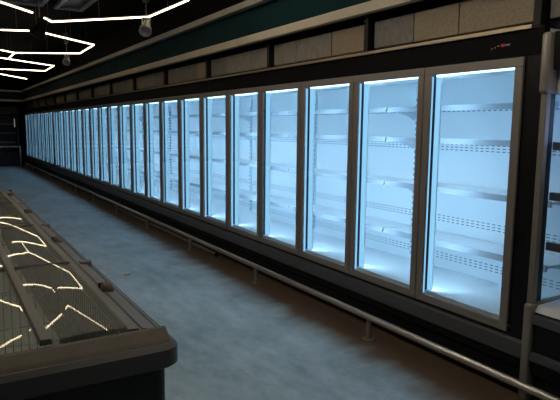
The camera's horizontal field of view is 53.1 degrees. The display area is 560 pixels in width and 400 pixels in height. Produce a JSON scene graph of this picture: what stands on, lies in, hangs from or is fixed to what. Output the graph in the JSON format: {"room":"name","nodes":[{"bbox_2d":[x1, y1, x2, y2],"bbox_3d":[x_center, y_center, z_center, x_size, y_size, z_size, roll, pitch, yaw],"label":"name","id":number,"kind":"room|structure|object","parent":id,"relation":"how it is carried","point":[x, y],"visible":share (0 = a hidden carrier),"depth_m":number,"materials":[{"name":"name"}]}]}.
{"room":"supermarket","nodes":[
{"label":"supermarket","id":0,"kind":"room"},
{"bbox_2d":[0,66,46,164],"bbox_3d":[-13.664,-3.100,20.251,9.850,3.850,0.200,-4,9,-31],"label":"wall","id":1,"kind":"structure","parent":0,"point":[33,77],"depth_m":22.13,"materials":[{"name":"black paint"}]},
{"bbox_2d":[0,0,178,67],"bbox_3d":[-6.194,-3.418,7.960,10.000,0.100,28.700,-4,9,-31],"label":"ceiling","id":2,"kind":"structure","parent":0,"point":[94,31],"depth_m":12.82,"materials":[{"name":"black paint"}]},
{"bbox_2d":[0,62,26,78],"bbox_3d":[-9.529,-4.603,19.393,0.088,0.558,3.176,1,7,2],"label":"pendant light","id":3,"kind":"object","parent":2,"relation":"hanging from","point":[13,62],"visible":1,"depth_m":19.96,"materials":[{"name":"grey plastic"}]},
{"bbox_2d":[0,0,33,12],"bbox_3d":[-4.051,-2.990,7.401,0.089,0.558,2.386,2,8,14],"label":"pendant light","id":4,"kind":"object","parent":2,"relation":"hanging from","point":[1,1],"visible":1,"depth_m":8.19,"materials":[{"name":"grey plastic"}]},
{"bbox_2d":[0,6,35,30],"bbox_3d":[-5.293,-3.345,10.033,2.483,0.558,0.591,2,7,8],"label":"pendant light","id":5,"kind":"object","parent":2,"relation":"hanging from","point":[1,29],"visible":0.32,"depth_m":10.18,"materials":[{"name":"grey plastic"}]},
{"bbox_2d":[3,0,48,6],"bbox_3d":[-3.857,-3.228,8.324,0.850,0.320,1.650,-4,9,-31],"label":"air duct","id":6,"kind":"object","parent":2,"relation":"hanging from","point":[42,3],"visible":0.82,"depth_m":8.99,"materials":[{"name":"grey metal"}]},
{"bbox_2d":[0,44,54,70],"bbox_3d":[-7.866,-4.136,15.928,2.638,0.558,3.729,-4,9,-31],"label":"pendant light","id":7,"kind":"object","parent":2,"relation":"hanging from","point":[51,65],"visible":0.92,"depth_m":16.14,"materials":[{"name":"grey plastic"}]},
{"bbox_2d":[29,2,47,39],"bbox_3d":[-3.905,-3.034,9.028,0.282,0.887,0.252,-4,9,-31],"label":"spotlight","id":8,"kind":"object","parent":2,"relation":"hanging from","point":[38,31],"visible":0.96,"depth_m":8.98,"materials":[{"name":"black metal"}]},
{"bbox_2d":[0,27,94,53],"bbox_3d":[-5.223,-3.629,12.232,3.259,0.558,2.413,5,8,29],"label":"pendant light","id":9,"kind":"object","parent":2,"relation":"hanging from","point":[48,33],"visible":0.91,"depth_m":12.99,"materials":[{"name":"grey plastic"}]},
{"bbox_2d":[62,27,69,65],"bbox_3d":[-4.969,-3.560,12.969,0.188,0.879,0.240,-4,9,-31],"label":"spotlight","id":10,"kind":"object","parent":2,"relation":"hanging from","point":[66,61],"visible":0.97,"depth_m":12.99,"materials":[{"name":"grey metal"}]},
{"bbox_2d":[54,0,96,11],"bbox_3d":[-3.104,-3.267,8.690,0.460,0.320,1.900,-4,9,-31],"label":"air duct","id":11,"kind":"object","parent":2,"relation":"hanging from","point":[70,5],"visible":1,"depth_m":9.17,"materials":[{"name":"grey metal"}]},
{"bbox_2d":[43,0,188,21],"bbox_3d":[-1.955,-2.961,7.351,1.484,0.558,5.270,-4,9,-31],"label":"pendant light","id":12,"kind":"object","parent":2,"relation":"hanging from","point":[181,1],"visible":0.98,"depth_m":8.94,"materials":[{"name":"grey plastic"}]},
{"bbox_2d":[139,0,151,36],"bbox_3d":[-2.050,-2.960,8.604,0.197,0.883,0.272,3,8,15],"label":"spotlight","id":13,"kind":"object","parent":2,"relation":"hanging from","point":[145,30],"visible":1,"depth_m":8.63,"materials":[{"name":"grey metal"}]},
{"bbox_2d":[46,0,245,79],"bbox_3d":[-2.003,-1.742,10.751,0.150,3.850,28.700,-4,9,-31],"label":"wall","id":14,"kind":"structure","parent":0,"point":[190,11],"depth_m":11.85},
{"bbox_2d":[0,0,429,101],"bbox_3d":[-6.219,-2.202,7.992,9.850,0.380,28.500,-4,9,-31],"label":"wall","id":15,"kind":"structure","parent":0,"point":[275,13],"depth_m":6.70,"materials":[{"name":"paint"}]},
{"bbox_2d":[0,90,20,91],"bbox_3d":[-13.762,-3.938,19.322,8.820,0.070,0.080,-4,9,-31],"label":"trim","id":16,"kind":"structure","parent":15,"relation":"attached to","point":[0,90],"depth_m":21.38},
{"bbox_2d":[0,99,21,101],"bbox_3d":[-13.763,-3.583,19.381,8.840,0.080,0.060,-4,9,-31],"label":"trim","id":17,"kind":"structure","parent":15,"relation":"attached to","point":[10,100],"depth_m":21.45,"materials":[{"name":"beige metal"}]},
{"bbox_2d":[21,0,272,91],"bbox_3d":[-2.852,-2.611,9.996,0.080,0.070,28.500,-4,9,-31],"label":"trim","id":18,"kind":"structure","parent":15,"relation":"attached to","point":[248,4],"depth_m":7.66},
{"bbox_2d":[22,0,421,101],"bbox_3d":[-2.848,-2.255,10.047,0.060,0.080,28.500,-4,9,-31],"label":"trim","id":19,"kind":"structure","parent":15,"relation":"attached to","point":[372,6],"depth_m":5.52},
{"bbox_2d":[0,165,531,399],"bbox_3d":[-6.237,0.499,8.468,10.000,0.100,28.700,-4,9,-31],"label":"floor","id":20,"kind":"structure","parent":0,"point":[236,338],"depth_m":4.54,"materials":[{"name":"concrete"}]},
{"bbox_2d":[0,107,19,165],"bbox_3d":[-13.272,-2.264,19.985,7.150,2.230,0.750,-4,9,-31],"label":"tall cabinet","id":21,"kind":"object","parent":20,"relation":"on","point":[9,134],"visible":0.9,"depth_m":21.73,"materials":[{"name":"black metal"}]},
{"bbox_2d":[0,146,21,166],"bbox_3d":[-13.086,-1.404,19.065,7.822,0.804,0.048,-4,9,-31],"label":"rail","id":22,"kind":"object","parent":20,"relation":"on","point":[0,146],"visible":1,"depth_m":21.02,"materials":[{"name":"silver metal"}]},
{"bbox_2d":[24,105,56,178],"bbox_3d":[-7.890,-2.071,19.191,0.805,2.166,6.059,-4,9,-31],"label":"display cabinet","id":23,"kind":"object","parent":20,"relation":"on","point":[38,120],"visible":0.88,"depth_m":18.52,"materials":[{"name":"black paint"}]},
{"bbox_2d":[52,101,106,188],"bbox_3d":[-5.492,-1.536,15.270,0.805,2.166,3.193,-4,9,-31],"label":"display cabinet","id":24,"kind":"object","parent":20,"relation":"on","point":[64,131],"visible":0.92,"depth_m":14.94,"materials":[{"name":"black paint"}]},
{"bbox_2d":[0,190,177,399],"bbox_3d":[-2.220,0.600,4.312,0.933,0.854,5.580,-4,9,-31],"label":"freezer","id":25,"kind":"object","parent":20,"relation":"on","point":[68,332],"visible":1,"depth_m":2.50,"materials":[{"name":"black metal"}]},
{"bbox_2d":[74,96,143,203],"bbox_3d":[-3.868,-1.175,12.614,0.805,2.166,3.073,-4,9,-31],"label":"display cabinet","id":26,"kind":"object","parent":20,"relation":"on","point":[97,182],"visible":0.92,"depth_m":12.32,"materials":[{"name":"black paint"}]},
{"bbox_2d":[106,87,199,228],"bbox_3d":[-2.275,-0.820,10.008,0.805,2.166,3.073,-4,9,-31],"label":"display cabinet","id":27,"kind":"object","parent":20,"relation":"on","point":[145,198],"visible":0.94,"depth_m":9.69,"materials":[{"name":"metal"}]},
{"bbox_2d":[130,168,159,173],"bbox_3d":[-2.545,-0.510,10.792,0.335,0.104,1.513,-4,9,-31],"label":"shelf","id":28,"kind":"object","parent":27,"relation":"attached to","point":[156,170],"depth_m":10.77,"materials":[{"name":"white metal"}]},
{"bbox_2d":[156,174,199,181],"bbox_3d":[-1.748,-0.333,9.489,0.335,0.104,1.513,-4,9,-31],"label":"shelf","id":29,"kind":"object","parent":27,"relation":"attached to","point":[173,177],"depth_m":9.30,"materials":[{"name":"white metal"}]},
{"bbox_2d":[157,151,198,156],"bbox_3d":[-1.744,-0.739,9.436,0.335,0.104,1.513,-4,9,-31],"label":"shelf","id":30,"kind":"object","parent":27,"relation":"attached to","point":[171,153],"depth_m":9.27,"materials":[{"name":"white metal"}]},
{"bbox_2d":[118,208,217,256],"bbox_3d":[-1.921,0.429,8.799,0.047,0.046,4.395,-4,9,-31],"label":"pipe","id":31,"kind":"object","parent":20,"relation":"on","point":[119,209],"visible":1,"depth_m":8.19,"materials":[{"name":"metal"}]},
{"bbox_2d":[159,70,317,273],"bbox_3d":[-0.681,-0.465,7.403,0.805,2.166,3.073,-4,9,-31],"label":"display cabinet","id":32,"kind":"object","parent":20,"relation":"on","point":[226,216],"visible":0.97,"depth_m":7.00,"materials":[{"name":"black metal"}]},
{"bbox_2d":[169,91,269,101],"bbox_3d":[-0.884,-1.321,7.186,0.018,0.025,2.993,-4,9,-31],"label":"light","id":33,"kind":"object","parent":32,"relation":"attached to","point":[238,96],"depth_m":6.96,"materials":[{"name":"white plastic"}]},
{"bbox_2d":[190,181,248,190],"bbox_3d":[-0.951,-0.155,8.186,0.335,0.104,1.513,-4,9,-31],"label":"shelf","id":34,"kind":"object","parent":32,"relation":"attached to","point":[216,185],"depth_m":8.22,"materials":[{"name":"white metal"}]},
{"bbox_2d":[190,155,248,167],"bbox_3d":[-0.947,-0.562,8.134,0.335,0.104,1.513,-4,9,-31],"label":"shelf","id":35,"kind":"object","parent":32,"relation":"attached to","point":[217,160],"depth_m":8.19,"materials":[{"name":"white metal"}]},
{"bbox_2d":[240,116,250,121],"bbox_3d":[-0.144,-0.994,6.752,0.335,0.104,1.513,-4,9,-31],"label":"shelf","id":36,"kind":"object","parent":32,"relation":"attached to","point":[248,118],"depth_m":7.44,"materials":[{"name":"white metal"}]},
{"bbox_2d":[239,191,295,205],"bbox_3d":[-0.155,0.022,6.884,0.335,0.104,1.513,-4,9,-31],"label":"shelf","id":37,"kind":"object","parent":32,"relation":"attached to","point":[276,199],"depth_m":6.82,"materials":[{"name":"white metal"}]},
{"bbox_2d":[240,161,295,168],"bbox_3d":[-0.150,-0.384,6.831,0.335,0.104,1.513,-4,9,-31],"label":"shelf","id":38,"kind":"object","parent":32,"relation":"attached to","point":[250,164],"depth_m":6.80,"materials":[{"name":"white metal"}]},
{"bbox_2d":[25,163,559,399],"bbox_3d":[-3.463,0.045,11.034,0.100,0.202,23.280,-4,9,-31],"label":"guard rail","id":39,"kind":"object","parent":20,"relation":"on","point":[501,376],"visible":1,"depth_m":4.26,"materials":[{"name":"metal"}]},
{"bbox_2d":[258,24,559,390],"bbox_3d":[0.941,-0.104,4.750,0.805,2.166,3.186,-4,9,-31],"label":"display cabinet","id":40,"kind":"object","parent":20,"relation":"on","point":[425,172],"visible":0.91,"depth_m":4.36,"materials":[{"name":"black metal"}]},
{"bbox_2d":[293,205,410,229],"bbox_3d":[0.642,0.200,5.581,0.335,0.104,1.513,-4,9,-31],"label":"shelf","id":41,"kind":"object","parent":40,"relation":"attached to","point":[331,212],"depth_m":5.40,"materials":[{"name":"white metal"}]},
{"bbox_2d":[314,168,411,190],"bbox_3d":[0.646,-0.207,5.528,0.335,0.104,1.513,-4,9,-31],"label":"shelf","id":42,"kind":"object","parent":40,"relation":"attached to","point":[375,180],"depth_m":5.37,"materials":[{"name":"white metal"}]},
{"bbox_2d":[315,137,413,148],"bbox_3d":[0.650,-0.574,5.481,0.335,0.104,1.513,-4,9,-31],"label":"shelf","id":43,"kind":"object","parent":40,"relation":"attached to","point":[324,142],"depth_m":5.40,"materials":[{"name":"white metal"}]},
{"bbox_2d":[315,108,414,121],"bbox_3d":[0.653,-0.817,5.449,0.335,0.104,1.513,-4,9,-31],"label":"shelf","id":44,"kind":"object","parent":40,"relation":"attached to","point":[375,114],"depth_m":5.33,"materials":[{"name":"white metal"}]},
{"bbox_2d":[273,68,514,91],"bbox_3d":[0.738,-0.960,4.532,0.018,0.025,3.106,-4,9,-31],"label":"light","id":45,"kind":"object","parent":40,"relation":"attached to","point":[314,88],"depth_m":4.21,"materials":[{"name":"white plastic"}]},
{"bbox_2d":[402,142,414,147],"bbox_3d":[1.447,-0.396,4.178,0.335,0.104,1.513,-4,9,-31],"label":"shelf","id":46,"kind":"object","parent":40,"relation":"attached to","point":[410,143],"depth_m":4.84,"materials":[{"name":"white metal"}]},
{"bbox_2d":[388,226,559,269],"bbox_3d":[1.438,0.377,4.278,0.335,0.104,1.513,-4,9,-31],"label":"shelf","id":47,"kind":"object","parent":40,"relation":"attached to","point":[490,248],"depth_m":4.24,"materials":[{"name":"white metal"}]},
{"bbox_2d":[395,180,559,205],"bbox_3d":[1.443,-0.029,4.226,0.335,0.104,1.513,-4,9,-31],"label":"shelf","id":48,"kind":"object","parent":40,"relation":"attached to","point":[493,195],"depth_m":4.28,"materials":[{"name":"white metal"}]},
{"bbox_2d":[400,103,559,118],"bbox_3d":[1.450,-0.639,4.147,0.335,0.104,1.513,-4,9,-31],"label":"shelf","id":49,"kind":"object","parent":40,"relation":"attached to","point":[497,110],"depth_m":4.20,"materials":[{"name":"white metal"}]},
{"bbox_2d":[518,31,559,399],"bbox_3d":[2.424,0.241,2.312,0.820,2.140,2.550,-4,9,-31],"label":"display cabinet","id":50,"kind":"object","parent":20,"relation":"on","point":[540,347],"visible":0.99,"depth_m":3.16,"materials":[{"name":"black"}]},
{"bbox_2d":[27,0,559,108],"bbox_3d":[-2.575,-2.058,9.946,0.040,0.330,28.000,-4,9,-31],"label":"wall","id":51,"kind":"structure","parent":0,"point":[555,23],"depth_m":5.04,"materials":[{"name":"black paint"}]},
{"bbox_2d":[69,92,73,100],"bbox_3d":[-5.344,-2.658,14.403,0.035,0.205,0.580,-4,9,-31],"label":"board","id":52,"kind":"object","parent":51,"relation":"attached to","point":[71,95],"visible":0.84,"depth_m":14.39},
{"bbox_2d":[76,89,79,99],"bbox_3d":[-4.939,-2.566,13.694,0.085,0.285,0.050,-4,9,-31],"label":"trim","id":53,"kind":"structure","parent":51,"relation":"attached to","point":[77,90],"depth_m":13.67,"materials":[{"name":"black paint"}]},
{"bbox_2d":[79,90,82,98],"bbox_3d":[-4.770,-2.530,13.464,0.035,0.205,0.484,-4,9,-31],"label":"board","id":54,"kind":"object","parent":51,"relation":"attached to","point":[81,91],"visible":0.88,"depth_m":13.42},
{"bbox_2d":[83,89,86,98],"bbox_3d":[-4.530,-2.476,13.073,0.035,0.205,0.423,-4,9,-31],"label":"board","id":55,"kind":"object","parent":51,"relation":"attached to","point":[85,90],"visible":0.86,"depth_m":13.10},
{"bbox_2d":[87,88,90,97],"bbox_3d":[-4.274,-2.419,12.655,0.035,0.205,0.548,-4,9,-31],"label":"board","id":56,"kind":"object","parent":51,"relation":"attached to","point":[89,89],"visible":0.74,"depth_m":12.71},
{"bbox_2d":[91,85,94,97],"bbox_3d":[-4.131,-2.386,12.371,0.085,0.285,0.050,-4,9,-31],"label":"trim","id":57,"kind":"structure","parent":51,"relation":"attached to","point":[92,86],"depth_m":12.34,"materials":[{"name":"black paint"}]},
{"bbox_2d":[94,87,97,96],"bbox_3d":[-4.001,-2.358,12.208,0.035,0.205,0.329,-4,9,-31],"label":"board","id":58,"kind":"object","parent":51,"relation":"attached to","point":[95,88],"visible":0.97,"depth_m":12.19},
{"bbox_2d":[97,84,106,95],"bbox_3d":[-3.711,-2.294,11.734,0.035,0.205,0.776,-4,9,-31],"label":"board","id":59,"kind":"object","parent":51,"relation":"attached to","point":[102,90],"visible":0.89,"depth_m":11.69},
{"bbox_2d":[109,81,113,94],"bbox_3d":[-3.322,-2.206,11.050,0.085,0.285,0.050,-4,9,-31],"label":"trim","id":60,"kind":"structure","parent":51,"relation":"attached to","point":[110,82],"depth_m":11.02,"materials":[{"name":"black paint"}]},
{"bbox_2d":[113,82,117,93],"bbox_3d":[-3.189,-2.178,10.881,0.035,0.205,0.342,-4,9,-31],"label":"board","id":61,"kind":"object","parent":51,"relation":"attached to","point":[115,88],"visible":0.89,"depth_m":10.85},
{"bbox_2d":[117,80,126,92],"bbox_3d":[-2.939,-2.122,10.472,0.035,0.205,0.606,-4,9,-31],"label":"board","id":62,"kind":"object","parent":51,"relation":"attached to","point":[122,85],"visible":0.88,"depth_m":10.44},
{"bbox_2d":[127,79,132,90],"bbox_3d":[-2.647,-2.057,9.993,0.035,0.205,0.507,-4,9,-31],"label":"board","id":63,"kind":"object","parent":51,"relation":"attached to","point":[129,81],"visible":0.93,"depth_m":10.03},
{"bbox_2d":[132,75,137,90],"bbox_3d":[-2.514,-2.026,9.728,0.085,0.285,0.050,-4,9,-31],"label":"trim","id":64,"kind":"structure","parent":51,"relation":"attached to","point":[134,77],"depth_m":9.70,"materials":[{"name":"black paint"}]},
{"bbox_2d":[136,76,144,89],"bbox_3d":[-2.349,-1.991,9.507,0.035,0.205,0.465,-4,9,-31],"label":"board","id":65,"kind":"object","parent":51,"relation":"attached to","point":[140,81],"visible":0.93,"depth_m":9.49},
{"bbox_2d":[145,73,156,87],"bbox_3d":[-2.098,-1.935,9.095,0.035,0.205,0.491,-4,9,-31],"label":"board","id":66,"kind":"object","parent":51,"relation":"attached to","point":[149,79],"visible":0.85,"depth_m":9.07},
{"bbox_2d":[155,71,162,85],"bbox_3d":[-1.837,-1.876,8.668,0.035,0.205,0.500,-4,9,-31],"label":"board","id":67,"kind":"object","parent":51,"relation":"attached to","point":[158,76],"visible":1,"depth_m":8.70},
{"bbox_2d":[163,67,169,85],"bbox_3d":[-1.706,-1.846,8.406,0.085,0.285,0.050,-4,9,-31],"label":"trim","id":68,"kind":"structure","parent":51,"relation":"attached to","point":[165,69],"depth_m":8.38,"materials":[{"name":"black paint"}]},
{"bbox_2d":[168,68,179,83],"bbox_3d":[-1.534,-1.809,8.174,0.035,0.205,0.491,-4,9,-31],"label":"board","id":69,"kind":"object","parent":51,"relation":"attached to","point":[173,74],"visible":0.92,"depth_m":8.15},
{"bbox_2d":[180,64,197,81],"bbox_3d":[-1.248,-1.745,7.706,0.035,0.205,0.598,-4,9,-31],"label":"board","id":70,"kind":"object","parent":51,"relation":"attached to","point":[187,73],"visible":0.98,"depth_m":7.68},
{"bbox_2d":[197,62,204,78],"bbox_3d":[-0.994,-1.689,7.290,0.035,0.205,0.367,-4,9,-31],"label":"board","id":71,"kind":"object","parent":51,"relation":"attached to","point":[200,66],"visible":0.56,"depth_m":7.32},
{"bbox_2d":[205,56,212,78],"bbox_3d":[-0.897,-1.666,7.084,0.085,0.285,0.050,-4,9,-31],"label":"trim","id":72,"kind":"structure","parent":51,"relation":"attached to","point":[208,59],"depth_m":7.06,"materials":[{"name":"black paint"}]},
{"bbox_2d":[211,57,226,76],"bbox_3d":[-0.741,-1.632,6.877,0.035,0.205,0.432,-4,9,-31],"label":"board","id":73,"kind":"object","parent":51,"relation":"attached to","point":[218,66],"visible":0.88,"depth_m":6.87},
{"bbox_2d":[226,51,251,73],"bbox_3d":[-0.461,-1.570,6.419,0.035,0.205,0.633,-4,9,-31],"label":"board","id":74,"kind":"object","parent":51,"relation":"attached to","point":[242,62],"visible":0.9,"depth_m":6.39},
{"bbox_2d":[252,47,266,69],"bbox_3d":[-0.192,-1.510,5.978,0.035,0.205,0.391,-4,9,-31],"label":"board","id":75,"kind":"object","parent":51,"relation":"attached to","point":[259,56],"visible":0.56,"depth_m":5.99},
{"bbox_2d":[267,41,275,67],"bbox_3d":[-0.089,-1.486,5.762,0.085,0.285,0.050,-4,9,-31],"label":"trim","id":76,"kind":"structure","parent":51,"relation":"attached to","point":[270,44],"depth_m":5.73,"materials":[{"name":"black paint"}]},
{"bbox_2d":[274,40,297,65],"bbox_3d":[0.061,-1.454,5.565,0.035,0.205,0.408,-4,9,-31],"label":"board","id":77,"kind":"object","parent":51,"relation":"attached to","point":[285,53],"visible":0.9,"depth_m":5.55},
{"bbox_2d":[296,32,332,61],"bbox_3d":[0.317,-1.397,5.146,0.035,0.205,0.565,-4,9,-31],"label":"board","id":78,"kind":"object","parent":51,"relation":"attached to","point":[319,46],"visible":0.88,"depth_m":5.12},
{"bbox_2d":[332,25,363,55],"bbox_3d":[0.590,-1.336,4.699,0.035,0.205,0.473,-4,9,-31],"label":"board","id":79,"kind":"object","parent":51,"relation":"attached to","point":[350,40],"visible":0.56,"depth_m":4.70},
{"bbox_2d":[364,16,376,51],"bbox_3d":[0.715,-1.307,4.448,0.085,0.285,0.050,-4,9,-31],"label":"trim","id":80,"kind":"structure","parent":51,"relation":"attached to","point":[369,21],"depth_m":4.42,"materials":[{"name":"black paint"}]},
{"bbox_2d":[374,13,415,48],"bbox_3d":[0.869,-1.274,4.244,0.035,0.205,0.426,-4,9,-31],"label":"board","id":81,"kind":"object","parent":51,"relation":"attached to","point":[396,31],"visible":0.92,"depth_m":4.22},
{"bbox_2d":[414,3,460,41],"bbox_3d":[1.089,-1.225,3.884,0.035,0.205,0.407,-4,9,-31],"label":"board","id":82,"kind":"object","parent":51,"relation":"attached to","point":[440,22],"visible":0.9,"depth_m":3.86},
{"bbox_2d":[459,0,534,34],"bbox_3d":[1.345,-1.168,3.466,0.035,0.205,0.563,-4,9,-31],"label":"board","id":83,"kind":"object","parent":51,"relation":"attached to","point":[475,15],"visible":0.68,"depth_m":3.47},
{"bbox_2d":[533,0,550,25],"bbox_3d":[1.492,-1.134,3.177,0.085,0.285,0.050,-4,9,-31],"label":"trim","id":84,"kind":"structure","parent":51,"relation":"attached to","point":[542,8],"depth_m":3.16,"materials":[{"name":"black paint"}]},
{"bbox_2d":[550,0,559,18],"bbox_3d":[1.640,-1.102,2.983,0.035,0.205,0.401,-4,9,-31],"label":"board","id":85,"kind":"object","parent":51,"relation":"attached to","point":[555,4],"visible":1,"depth_m":3.13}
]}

